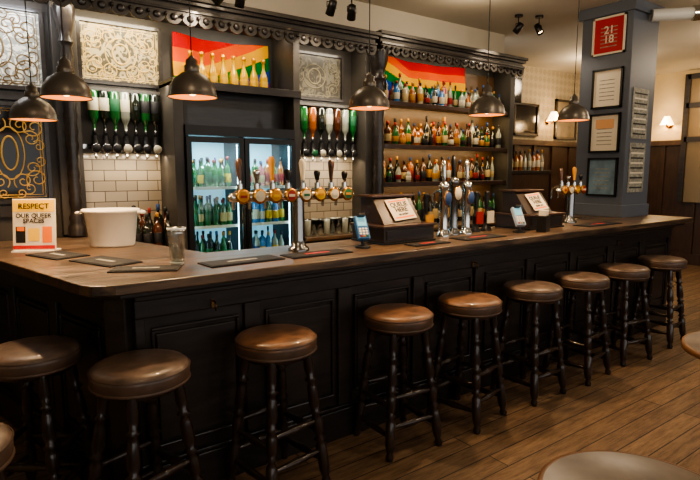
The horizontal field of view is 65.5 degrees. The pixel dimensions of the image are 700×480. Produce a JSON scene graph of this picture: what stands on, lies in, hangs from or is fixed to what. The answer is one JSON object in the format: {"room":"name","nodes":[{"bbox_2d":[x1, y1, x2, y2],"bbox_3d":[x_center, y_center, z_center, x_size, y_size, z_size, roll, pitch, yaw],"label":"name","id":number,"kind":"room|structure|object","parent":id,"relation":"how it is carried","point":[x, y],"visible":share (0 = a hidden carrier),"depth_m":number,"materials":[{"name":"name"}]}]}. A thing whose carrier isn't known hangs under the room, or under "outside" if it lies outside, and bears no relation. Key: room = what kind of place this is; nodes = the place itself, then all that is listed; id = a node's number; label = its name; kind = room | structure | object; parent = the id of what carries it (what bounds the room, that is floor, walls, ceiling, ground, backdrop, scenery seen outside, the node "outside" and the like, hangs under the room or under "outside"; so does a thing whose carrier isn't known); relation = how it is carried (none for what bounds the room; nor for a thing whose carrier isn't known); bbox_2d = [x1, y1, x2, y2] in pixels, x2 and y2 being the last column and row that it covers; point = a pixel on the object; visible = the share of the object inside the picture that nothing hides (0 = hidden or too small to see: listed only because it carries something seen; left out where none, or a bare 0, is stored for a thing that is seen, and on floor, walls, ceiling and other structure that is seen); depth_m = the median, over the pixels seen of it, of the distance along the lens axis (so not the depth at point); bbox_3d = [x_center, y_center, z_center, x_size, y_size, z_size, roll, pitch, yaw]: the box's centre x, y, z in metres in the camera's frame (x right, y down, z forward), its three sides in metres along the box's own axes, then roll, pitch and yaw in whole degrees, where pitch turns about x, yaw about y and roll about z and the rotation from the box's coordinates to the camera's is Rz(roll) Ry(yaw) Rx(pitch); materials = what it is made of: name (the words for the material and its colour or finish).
{"room":"bar","nodes":[
{"label":"bar","id":0,"kind":"room"},
{"bbox_2d":[0,0,504,240],"bbox_3d":[-1.443,-0.564,4.208,7.900,3.050,0.148,-5,9,-36],"label":"wall","id":1,"kind":"structure","parent":0,"point":[383,18],"depth_m":4.67,"materials":[{"name":"paint"}]},
{"bbox_2d":[0,3,46,91],"bbox_3d":[-2.242,-1.218,3.406,0.580,0.520,0.040,-5,9,-36],"label":"glass panel","id":2,"kind":"object","parent":1,"relation":"attached to","point":[14,60],"visible":0.95,"depth_m":3.50,"materials":[{"name":"white glass"}]},
{"bbox_2d":[0,101,52,203],"bbox_3d":[-2.202,-0.562,3.520,0.460,0.650,0.040,-5,9,-36],"label":"glass panel","id":3,"kind":"object","parent":1,"relation":"attached to","point":[25,158],"visible":0.93,"depth_m":3.57,"materials":[{"name":"black glass"}]},
{"bbox_2d":[0,91,56,216],"bbox_3d":[-2.721,-0.503,3.143,1.780,0.800,0.050,-5,9,-36],"label":"trim","id":4,"kind":"structure","parent":1,"relation":"attached to","point":[5,211],"depth_m":3.50,"materials":[{"name":"black wood"}]},
{"bbox_2d":[0,265,699,479],"bbox_3d":[2.151,1.147,3.241,12.300,0.100,8.400,-5,9,-36],"label":"floor","id":5,"kind":"structure","parent":0,"point":[650,408],"depth_m":3.20,"materials":[{"name":"brown wood"}]},
{"bbox_2d":[0,422,15,479],"bbox_3d":[-1.156,0.935,1.553,0.385,0.754,0.385,3,8,25],"label":"bar stool","id":6,"kind":"object","parent":5,"relation":"on","point":[7,449],"visible":1,"depth_m":1.56,"materials":[{"name":"leather"}]},
{"bbox_2d":[0,335,92,479],"bbox_3d":[-1.369,0.828,2.394,0.385,0.754,0.385,0,7,2],"label":"bar stool","id":7,"kind":"object","parent":5,"relation":"on","point":[40,358],"visible":0.94,"depth_m":2.32,"materials":[{"name":"leather"}]},
{"bbox_2d":[87,349,203,479],"bbox_3d":[-0.833,0.852,2.207,0.385,0.754,0.385,5,9,36],"label":"bar stool","id":8,"kind":"object","parent":5,"relation":"on","point":[132,377],"visible":1,"depth_m":2.14,"materials":[{"name":"leather"}]},
{"bbox_2d":[183,124,295,252],"bbox_3d":[-0.898,0.039,4.337,0.890,1.820,0.390,-5,9,-36],"label":"fridge","id":9,"kind":"object","parent":5,"relation":"on","point":[211,153],"visible":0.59,"depth_m":4.21,"materials":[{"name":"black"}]},
{"bbox_2d":[226,324,330,479],"bbox_3d":[-0.345,0.803,2.587,0.385,0.754,0.385,-7,10,-44],"label":"bar stool","id":10,"kind":"object","parent":5,"relation":"on","point":[274,346],"visible":1,"depth_m":2.54,"materials":[{"name":"leather"}]},
{"bbox_2d":[47,1,515,249],"bbox_3d":[-0.018,-0.438,4.916,4.590,2.620,0.430,-5,9,-36],"label":"bar cabinet","id":11,"kind":"object","parent":5,"relation":"on","point":[85,181],"visible":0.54,"depth_m":4.35,"materials":[{"name":"paint"}]},
{"bbox_2d":[75,15,162,88],"bbox_3d":[-1.617,-1.308,3.839,0.570,0.430,0.040,-5,9,-36],"label":"decorative panel","id":12,"kind":"object","parent":11,"relation":"attached to","point":[113,53],"visible":0.98,"depth_m":3.83,"materials":[{"name":"beige glass"}]},
{"bbox_2d":[83,89,161,158],"bbox_3d":[-1.600,-0.807,3.863,0.540,0.460,0.134,-5,9,-36],"label":"bottles","id":13,"kind":"object","parent":11,"relation":"attached to","point":[125,106],"visible":0.98,"depth_m":3.81,"materials":[{"name":"green glass"}]},
{"bbox_2d":[172,31,269,87],"bbox_3d":[-0.993,-1.381,4.285,0.800,0.390,0.039,-5,9,-36],"label":"rainbow flag","id":14,"kind":"object","parent":11,"relation":"attached to","point":[180,42],"visible":0.47,"depth_m":4.25,"materials":[{"name":"multicoloured fabric"}]},
{"bbox_2d":[188,50,267,87],"bbox_3d":[-0.931,-1.288,4.174,0.665,0.255,0.070,-5,9,-36],"label":"bottles","id":15,"kind":"object","parent":11,"relation":"in","point":[212,75],"visible":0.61,"depth_m":4.18,"materials":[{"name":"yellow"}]},
{"bbox_2d":[26,0,527,76],"bbox_3d":[-0.117,-1.725,4.708,4.960,0.235,0.380,-5,9,-36],"label":"crown molding","id":16,"kind":"structure","parent":11,"relation":"attached to","point":[204,14],"depth_m":4.29,"materials":[{"name":"paint"}]},
{"bbox_2d":[299,49,343,102],"bbox_3d":[-0.315,-1.440,4.786,0.620,0.410,0.040,-5,9,-36],"label":"decorative panel","id":17,"kind":"object","parent":11,"relation":"attached to","point":[321,74],"visible":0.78,"depth_m":4.83,"materials":[{"name":"beige glass"}]},
{"bbox_2d":[300,107,357,161],"bbox_3d":[-0.238,-0.935,4.856,0.760,0.460,0.134,-5,9,-36],"label":"bottles","id":18,"kind":"object","parent":11,"relation":"attached to","point":[337,120],"visible":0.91,"depth_m":4.83,"materials":[{"name":"multicoloured glass"}]},
{"bbox_2d":[305,216,353,235],"bbox_3d":[-0.123,-0.129,4.827,0.712,0.130,0.149,-5,9,-36],"label":"glasses","id":19,"kind":"object","parent":11,"relation":"in","point":[333,225],"visible":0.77,"depth_m":4.71,"materials":[{"name":"grey"}]},
{"bbox_2d":[384,56,464,104],"bbox_3d":[0.786,-1.623,5.584,1.170,0.400,0.039,-5,9,-36],"label":"rainbow flag","id":20,"kind":"object","parent":11,"relation":"attached to","point":[410,72],"visible":0.62,"depth_m":5.55,"materials":[{"name":"multicoloured fabric"}]},
{"bbox_2d":[384,73,500,222],"bbox_3d":[0.991,-0.926,5.710,1.718,1.485,0.172,-5,9,-36],"label":"bottles","id":21,"kind":"object","parent":11,"relation":"in","point":[472,137],"visible":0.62,"depth_m":5.60,"materials":[{"name":"multicoloured glass"}]},
{"bbox_2d":[0,215,692,479],"bbox_3d":[0.429,0.427,4.338,5.779,1.050,1.860,-5,9,-36],"label":"bar counter","id":22,"kind":"object","parent":5,"relation":"on","point":[197,311],"depth_m":2.90,"materials":[{"name":"black wood"}]},
{"bbox_2d":[11,199,60,252],"bbox_3d":[-1.761,-0.083,3.041,0.228,0.293,0.110,-1,7,-6],"label":"sign","id":23,"kind":"object","parent":22,"relation":"on","point":[34,220],"visible":1,"depth_m":3.03,"materials":[{"name":"beige paper"}]},
{"bbox_2d":[25,250,89,260],"bbox_3d":[-1.552,0.079,2.889,0.300,0.008,0.180,5,9,32],"label":"bar mat","id":24,"kind":"object","parent":22,"relation":"on","point":[56,255],"visible":1,"depth_m":2.86,"materials":[{"name":"black rubber"}]},
{"bbox_2d":[69,255,142,267],"bbox_3d":[-1.210,0.104,2.695,0.340,0.008,0.180,5,9,32],"label":"bar mat","id":25,"kind":"object","parent":22,"relation":"on","point":[104,261],"visible":1,"depth_m":2.66,"materials":[{"name":"black rubber"}]},
{"bbox_2d":[75,207,145,247],"bbox_3d":[-1.428,-0.076,3.261,0.397,0.222,0.250,-1,7,-8],"label":"ice bucket","id":26,"kind":"object","parent":22,"relation":"on","point":[114,227],"visible":1,"depth_m":3.18,"materials":[{"name":"beige plastic"}]},
{"bbox_2d":[107,265,181,272],"bbox_3d":[-0.934,0.130,2.490,0.300,0.008,0.140,-1,7,-8],"label":"bar mat","id":27,"kind":"object","parent":22,"relation":"on","point":[148,268],"visible":1,"depth_m":2.47,"materials":[{"name":"black rubber"}]},
{"bbox_2d":[166,227,185,264],"bbox_3d":[-0.828,0.030,2.605,0.090,0.179,0.090,-5,9,-36],"label":"pint glass","id":28,"kind":"object","parent":22,"relation":"on","point":[167,228],"visible":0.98,"depth_m":2.59,"materials":[{"name":"white"}]},
{"bbox_2d":[197,255,284,267],"bbox_3d":[-0.535,0.103,2.706,0.400,0.008,0.160,-6,9,-39],"label":"bar mat","id":29,"kind":"object","parent":22,"relation":"on","point":[262,258],"visible":1,"depth_m":2.67,"materials":[{"name":"black rubber"}]},
{"bbox_2d":[228,156,354,251],"bbox_3d":[-0.314,-0.202,3.044,0.800,0.527,0.158,-5,9,-36],"label":"tap tower","id":30,"kind":"object","parent":22,"relation":"on","point":[303,194],"visible":1,"depth_m":3.01,"materials":[{"name":"silver metal"}]},
{"bbox_2d":[280,249,352,258],"bbox_3d":[-0.177,0.072,2.943,0.380,0.008,0.140,-5,9,-36],"label":"bar mat","id":31,"kind":"object","parent":22,"relation":"on","point":[330,251],"visible":1,"depth_m":2.91,"materials":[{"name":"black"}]},
{"bbox_2d":[353,213,370,248],"bbox_3d":[0.071,-0.056,3.190,0.090,0.200,0.118,-3,8,-19],"label":"card payment terminal","id":32,"kind":"object","parent":22,"relation":"on","point":[360,221],"visible":1,"depth_m":3.17,"materials":[{"name":"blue plastic"}]},
{"bbox_2d":[350,193,436,245],"bbox_3d":[0.282,-0.145,3.511,0.450,0.295,0.340,-5,9,-36],"label":"cash register","id":33,"kind":"object","parent":22,"relation":"on","point":[392,218],"visible":1,"depth_m":3.43,"materials":[{"name":"black plastic"}]},
{"bbox_2d":[404,240,450,246],"bbox_3d":[0.479,0.021,3.347,0.300,0.008,0.100,-5,9,-36],"label":"bar mat","id":34,"kind":"object","parent":22,"relation":"on","point":[419,244],"visible":1,"depth_m":3.31,"materials":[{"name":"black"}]},
{"bbox_2d":[432,159,451,236],"bbox_3d":[0.625,-0.290,3.737,0.100,0.525,0.154,-5,9,-36],"label":"tap tower","id":35,"kind":"structure","parent":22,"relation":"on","point":[445,198],"depth_m":3.70,"materials":[{"name":"silver metal"}]},
{"bbox_2d":[448,155,461,235],"bbox_3d":[0.710,-0.316,3.822,0.100,0.555,0.154,-5,9,-36],"label":"tap tower","id":36,"kind":"object","parent":22,"relation":"on","point":[455,190],"visible":0.88,"depth_m":3.78,"materials":[{"name":"silver metal"}]},
{"bbox_2d":[459,160,474,234],"bbox_3d":[0.810,-0.307,3.872,0.100,0.525,0.154,-5,9,-36],"label":"tap tower","id":37,"kind":"object","parent":22,"relation":"on","point":[468,196],"visible":0.92,"depth_m":3.83,"materials":[{"name":"silver metal"}]},
{"bbox_2d":[471,191,483,231],"bbox_3d":[0.929,-0.211,4.011,0.080,0.300,0.085,-5,9,-36],"label":"pump","id":38,"kind":"object","parent":22,"relation":"on","point":[478,217],"visible":0.92,"depth_m":3.99,"materials":[{"name":"black plastic"}]},
{"bbox_2d":[449,234,506,240],"bbox_3d":[0.864,-0.020,3.665,0.400,0.008,0.160,-5,9,-36],"label":"bar mat","id":39,"kind":"object","parent":22,"relation":"on","point":[481,236],"visible":1,"depth_m":3.61,"materials":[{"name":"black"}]},
{"bbox_2d":[481,191,493,230],"bbox_3d":[1.026,-0.220,4.081,0.080,0.300,0.085,-5,9,-36],"label":"pump","id":40,"kind":"object","parent":22,"relation":"on","point":[488,215],"visible":0.96,"depth_m":4.07,"materials":[{"name":"black plastic"}]},
{"bbox_2d":[510,205,525,232],"bbox_3d":[1.230,-0.156,3.973,0.090,0.200,0.118,-2,8,-13],"label":"card payment terminal","id":41,"kind":"object","parent":22,"relation":"on","point":[516,211],"visible":1,"depth_m":3.96,"materials":[{"name":"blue plastic"}]},
{"bbox_2d":[494,189,565,229],"bbox_3d":[1.442,-0.253,4.357,0.470,0.295,0.340,-5,9,-36],"label":"cash register","id":42,"kind":"object","parent":22,"relation":"on","point":[531,201],"visible":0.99,"depth_m":4.30,"materials":[{"name":"black plastic"}]},
{"bbox_2d":[536,210,549,231],"bbox_3d":[1.427,-0.141,4.014,0.070,0.160,0.100,5,9,36],"label":"napkin holder","id":43,"kind":"object","parent":22,"relation":"on","point":[543,219],"visible":1,"depth_m":3.98,"materials":[{"name":"black plastic"}]},
{"bbox_2d":[550,167,586,222],"bbox_3d":[1.887,-0.391,4.700,0.420,0.480,0.158,-5,9,-36],"label":"tap tower","id":44,"kind":"object","parent":22,"relation":"on","point":[569,190],"visible":0.98,"depth_m":4.67,"materials":[{"name":"silver metal"}]},
{"bbox_2d":[573,222,621,226],"bbox_3d":[2.073,-0.133,4.546,0.500,0.008,0.150,-5,9,-36],"label":"bar mat","id":45,"kind":"object","parent":22,"relation":"on","point":[596,223],"visible":1,"depth_m":4.47,"materials":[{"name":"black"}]},
{"bbox_2d":[353,303,441,462],"bbox_3d":[0.263,0.750,3.005,0.385,0.754,0.385,-4,8,-30],"label":"bar stool","id":46,"kind":"object","parent":5,"relation":"on","point":[394,320],"visible":1,"depth_m":2.93,"materials":[{"name":"leather"}]},
{"bbox_2d":[426,291,506,433],"bbox_3d":[0.718,0.710,3.312,0.385,0.754,0.385,7,10,42],"label":"bar stool","id":47,"kind":"object","parent":5,"relation":"on","point":[461,305],"visible":0.98,"depth_m":3.24,"materials":[{"name":"leather"}]},
{"bbox_2d":[490,280,566,406],"bbox_3d":[1.218,0.663,3.676,0.385,0.754,0.385,-5,9,-36],"label":"bar stool","id":48,"kind":"object","parent":5,"relation":"on","point":[536,293],"visible":0.94,"depth_m":3.60,"materials":[{"name":"wood"}]},
{"bbox_2d":[511,170,551,201],"bbox_3d":[2.382,-0.271,8.021,1.600,1.500,0.200,-5,9,-36],"label":"sideboard","id":49,"kind":"object","parent":5,"relation":"on","point":[521,179],"visible":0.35,"depth_m":8.07,"materials":[{"name":"brown wood"}]},
{"bbox_2d":[512,149,543,169],"bbox_3d":[2.389,-1.176,7.936,1.422,0.316,0.085,-5,9,-36],"label":"wine bottles","id":50,"kind":"object","parent":49,"relation":"on","point":[536,162],"visible":0.48,"depth_m":8.13,"materials":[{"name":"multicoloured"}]},
{"bbox_2d":[542,271,610,385],"bbox_3d":[1.683,0.622,4.003,0.385,0.754,0.385,-7,10,-42],"label":"bar stool","id":51,"kind":"object","parent":5,"relation":"on","point":[587,283],"visible":0.85,"depth_m":3.92,"materials":[{"name":"wood"}]},
{"bbox_2d":[537,450,699,479],"bbox_3d":[0.700,0.977,1.344,0.480,0.720,0.480,-5,9,-36],"label":"pub table","id":52,"kind":"object","parent":5,"relation":"on","point":[590,464],"visible":1,"depth_m":1.44,"materials":[{"name":"brown wood"}]},
{"bbox_2d":[591,263,652,366],"bbox_3d":[2.176,0.574,4.375,0.385,0.754,0.385,-4,8,-27],"label":"bar stool","id":53,"kind":"object","parent":5,"relation":"on","point":[625,273],"visible":0.9,"depth_m":4.29,"materials":[{"name":"wood"}]},
{"bbox_2d":[628,255,687,348],"bbox_3d":[2.729,0.519,4.802,0.385,0.754,0.385,-7,10,-42],"label":"bar stool","id":54,"kind":"object","parent":5,"relation":"on","point":[662,263],"visible":0.82,"depth_m":4.71,"materials":[{"name":"wood"}]},
{"bbox_2d":[681,331,699,359],"bbox_3d":[1.805,0.838,2.432,0.600,0.720,0.600,-5,9,-36],"label":"pub table","id":55,"kind":"object","parent":5,"relation":"on","point":[690,343],"visible":0.99,"depth_m":2.47,"materials":[{"name":"brown wood"}]},
{"bbox_2d":[422,193,433,221],"bbox_3d":[0.518,-0.173,3.711,0.080,0.300,0.085,-5,9,-36],"label":"pump","id":56,"kind":"object","parent":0,"point":[428,218],"depth_m":3.69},
{"bbox_2d":[515,76,521,104],"bbox_3d":[2.092,-2.091,7.589,0.600,0.380,0.295,-5,9,-36],"label":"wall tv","id":57,"kind":"object","parent":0,"point":[518,82],"depth_m":7.60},
{"bbox_2d":[355,0,699,74],"bbox_3d":[2.151,-1.977,2.841,12.300,0.100,8.400,-5,9,-36],"label":"ceiling","id":58,"kind":"structure","parent":0,"point":[678,49],"depth_m":5.83,"materials":[{"name":"paint"}]},
{"bbox_2d":[8,0,58,121],"bbox_3d":[-1.720,-1.286,2.877,0.242,1.280,0.242,-5,9,-36],"label":"pendant lamp","id":59,"kind":"object","parent":58,"relation":"hanging from","point":[30,108],"visible":1,"depth_m":2.89,"materials":[{"name":"black metal"}]},
{"bbox_2d":[39,0,93,100],"bbox_3d":[-1.391,-1.290,2.595,0.242,1.200,0.242,-5,9,-36],"label":"pendant lamp","id":60,"kind":"object","parent":58,"relation":"hanging from","point":[63,85],"visible":1,"depth_m":2.61,"materials":[{"name":"black metal"}]},
{"bbox_2d":[167,0,217,100],"bbox_3d":[-0.765,-1.287,2.571,0.242,1.200,0.242,-5,9,-36],"label":"pendant lamp","id":61,"kind":"object","parent":58,"relation":"hanging from","point":[189,85],"visible":1,"depth_m":2.58,"materials":[{"name":"black metal"}]},
{"bbox_2d":[212,0,223,5],"bbox_3d":[-0.878,-1.804,3.647,0.120,0.448,0.078,3,8,20],"label":"track spotlight","id":62,"kind":"object","parent":58,"relation":"hanging from","point":[217,2],"visible":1,"depth_m":3.66,"materials":[{"name":"black plastic"}]},
{"bbox_2d":[235,0,245,7],"bbox_3d":[-0.758,-1.819,3.736,0.081,0.440,0.102,-1,7,-11],"label":"track spotlight","id":63,"kind":"object","parent":58,"relation":"hanging from","point":[238,3],"visible":1,"depth_m":3.75,"materials":[{"name":"black plastic"}]},
{"bbox_2d":[325,0,336,16],"bbox_3d":[-0.138,-1.873,4.037,0.088,0.410,0.116,-5,9,-36],"label":"track spotlight","id":64,"kind":"object","parent":58,"relation":"hanging from","point":[331,7],"visible":1,"depth_m":4.03,"materials":[{"name":"black metal"}]},
{"bbox_2d":[347,0,355,20],"bbox_3d":[0.013,-1.870,4.086,0.078,0.429,0.118,0,7,-3],"label":"track spotlight","id":65,"kind":"object","parent":58,"relation":"hanging from","point":[351,8],"visible":1,"depth_m":4.08,"materials":[{"name":"black plastic"}]},
{"bbox_2d":[348,0,389,110],"bbox_3d":[0.109,-1.339,2.999,0.242,1.205,0.242,-5,9,-36],"label":"pendant lamp","id":66,"kind":"object","parent":58,"relation":"hanging from","point":[369,97],"visible":1,"depth_m":3.00,"materials":[{"name":"black metal"}]},
{"bbox_2d":[468,0,505,116],"bbox_3d":[0.890,-1.405,3.469,0.242,1.195,0.242,-5,9,-36],"label":"pendant lamp","id":67,"kind":"object","parent":58,"relation":"hanging from","point":[487,105],"visible":1,"depth_m":3.47,"materials":[{"name":"black metal"}]},
{"bbox_2d":[513,14,523,34],"bbox_3d":[1.696,-2.169,5.482,0.112,0.190,0.078,3,8,20],"label":"track spotlight","id":68,"kind":"object","parent":58,"relation":"hanging from","point":[519,26],"visible":1,"depth_m":5.46,"materials":[{"name":"black plastic"}]},
{"bbox_2d":[534,15,543,35],"bbox_3d":[1.918,-2.174,5.519,0.088,0.190,0.108,-5,9,-36],"label":"track spotlight","id":69,"kind":"object","parent":58,"relation":"hanging from","point":[538,28],"visible":1,"depth_m":5.50,"materials":[{"name":"black plastic"}]},
{"bbox_2d":[556,0,589,121],"bbox_3d":[1.698,-1.492,4.069,0.242,1.175,0.242,-5,9,-36],"label":"pendant lamp","id":70,"kind":"object","parent":58,"relation":"hanging from","point":[573,112],"visible":1,"depth_m":4.07,"materials":[{"name":"black metal"}]},
{"bbox_2d":[513,65,579,214],"bbox_3d":[2.936,-1.127,8.598,4.400,3.050,0.200,-5,9,-36],"label":"wall","id":71,"kind":"structure","parent":0,"point":[540,86],"depth_m":8.62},
{"bbox_2d":[513,102,539,135],"bbox_3d":[2.656,-1.818,8.213,0.600,0.480,0.039,-5,9,-36],"label":"mirror","id":72,"kind":"object","parent":71,"relation":"attached to","point":[526,115],"visible":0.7,"depth_m":8.22,"materials":[{"name":"black"}]},
{"bbox_2d":[545,112,557,124],"bbox_3d":[3.160,-1.896,8.465,0.200,0.190,0.220,-5,9,-36],"label":"wall sconce","id":73,"kind":"object","parent":71,"relation":"attached to","point":[553,116],"depth_m":8.41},
{"bbox_2d":[553,99,576,139],"bbox_3d":[3.502,-1.947,8.823,0.600,0.620,0.039,-5,9,-36],"label":"framed picture","id":74,"kind":"object","parent":71,"relation":"attached to","point":[562,130],"visible":0.66,"depth_m":8.78,"materials":[{"name":"black wood"}]},
{"bbox_2d":[574,0,664,217],"bbox_3d":[2.637,-1.247,5.408,0.550,2.000,0.560,-5,9,-36],"label":"pillar","id":75,"kind":"structure","parent":0,"point":[639,58],"depth_m":5.21,"materials":[{"name":"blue paint"}]},
{"bbox_2d":[586,158,618,196],"bbox_3d":[2.454,-0.614,5.304,0.021,0.370,0.300,-5,9,-36],"label":"framed certificate","id":76,"kind":"object","parent":75,"relation":"attached to","point":[602,173],"visible":1,"depth_m":5.30,"materials":[{"name":"black paper"}]},
{"bbox_2d":[588,112,620,152],"bbox_3d":[2.454,-1.030,5.251,0.021,0.370,0.300,-5,9,-36],"label":"framed certificate","id":77,"kind":"object","parent":75,"relation":"attached to","point":[604,129],"visible":1,"depth_m":5.25,"materials":[{"name":"beige paper"}]},
{"bbox_2d":[590,66,623,109],"bbox_3d":[2.454,-1.447,5.197,0.021,0.370,0.300,-5,9,-36],"label":"framed certificate","id":78,"kind":"object","parent":75,"relation":"attached to","point":[607,84],"visible":1,"depth_m":5.19,"materials":[{"name":"beige paper"}]},
{"bbox_2d":[591,12,627,56],"bbox_3d":[2.448,-1.934,5.143,0.021,0.350,0.320,-5,9,-36],"label":"framed poster","id":79,"kind":"object","parent":75,"relation":"attached to","point":[609,32],"visible":1,"depth_m":5.14,"materials":[{"name":"red paper"}]},
{"bbox_2d":[627,143,645,191],"bbox_3d":[2.767,-0.699,5.258,0.300,0.470,0.006,-5,9,-36],"label":"paper notice","id":80,"kind":"object","parent":75,"relation":"attached to","point":[636,150],"visible":1,"depth_m":5.25,"materials":[{"name":"grey paper"}]},
{"bbox_2d":[630,87,648,138],"bbox_3d":[2.767,-1.205,5.193,0.300,0.470,0.006,-5,9,-36],"label":"paper notice","id":81,"kind":"object","parent":75,"relation":"attached to","point":[640,102],"visible":1,"depth_m":5.18,"materials":[{"name":"grey paper"}]},
{"bbox_2d":[650,5,699,21],"bbox_3d":[3.642,-2.066,4.874,1.704,0.136,0.136,2,7,13],"label":"ceiling pipe","id":82,"kind":"object","parent":75,"relation":"attached to","point":[692,13],"visible":1,"depth_m":4.99,"materials":[{"name":"grey metal"}]},
{"bbox_2d":[647,69,699,265],"bbox_3d":[7.041,-0.856,6.481,0.210,3.050,8.200,-5,9,-36],"label":"wall","id":83,"kind":"structure","parent":0,"point":[670,87],"depth_m":8.85,"materials":[{"name":"brown wood"}]},
{"bbox_2d":[660,116,672,128],"bbox_3d":[5.099,-1.892,8.750,0.220,0.190,0.200,-5,9,-36],"label":"wall sconce","id":84,"kind":"object","parent":83,"relation":"attached to","point":[667,120],"visible":1,"depth_m":8.70,"materials":[{"name":"white fabric"}]},
{"bbox_2d":[676,73,699,202],"bbox_3d":[5.493,-1.554,8.278,0.050,1.980,0.830,-5,9,-36],"label":"wall mirror","id":85,"kind":"object","parent":83,"relation":"attached to","point":[688,185],"visible":1,"depth_m":8.50,"materials":[{"name":"beige mirror"}]}
]}

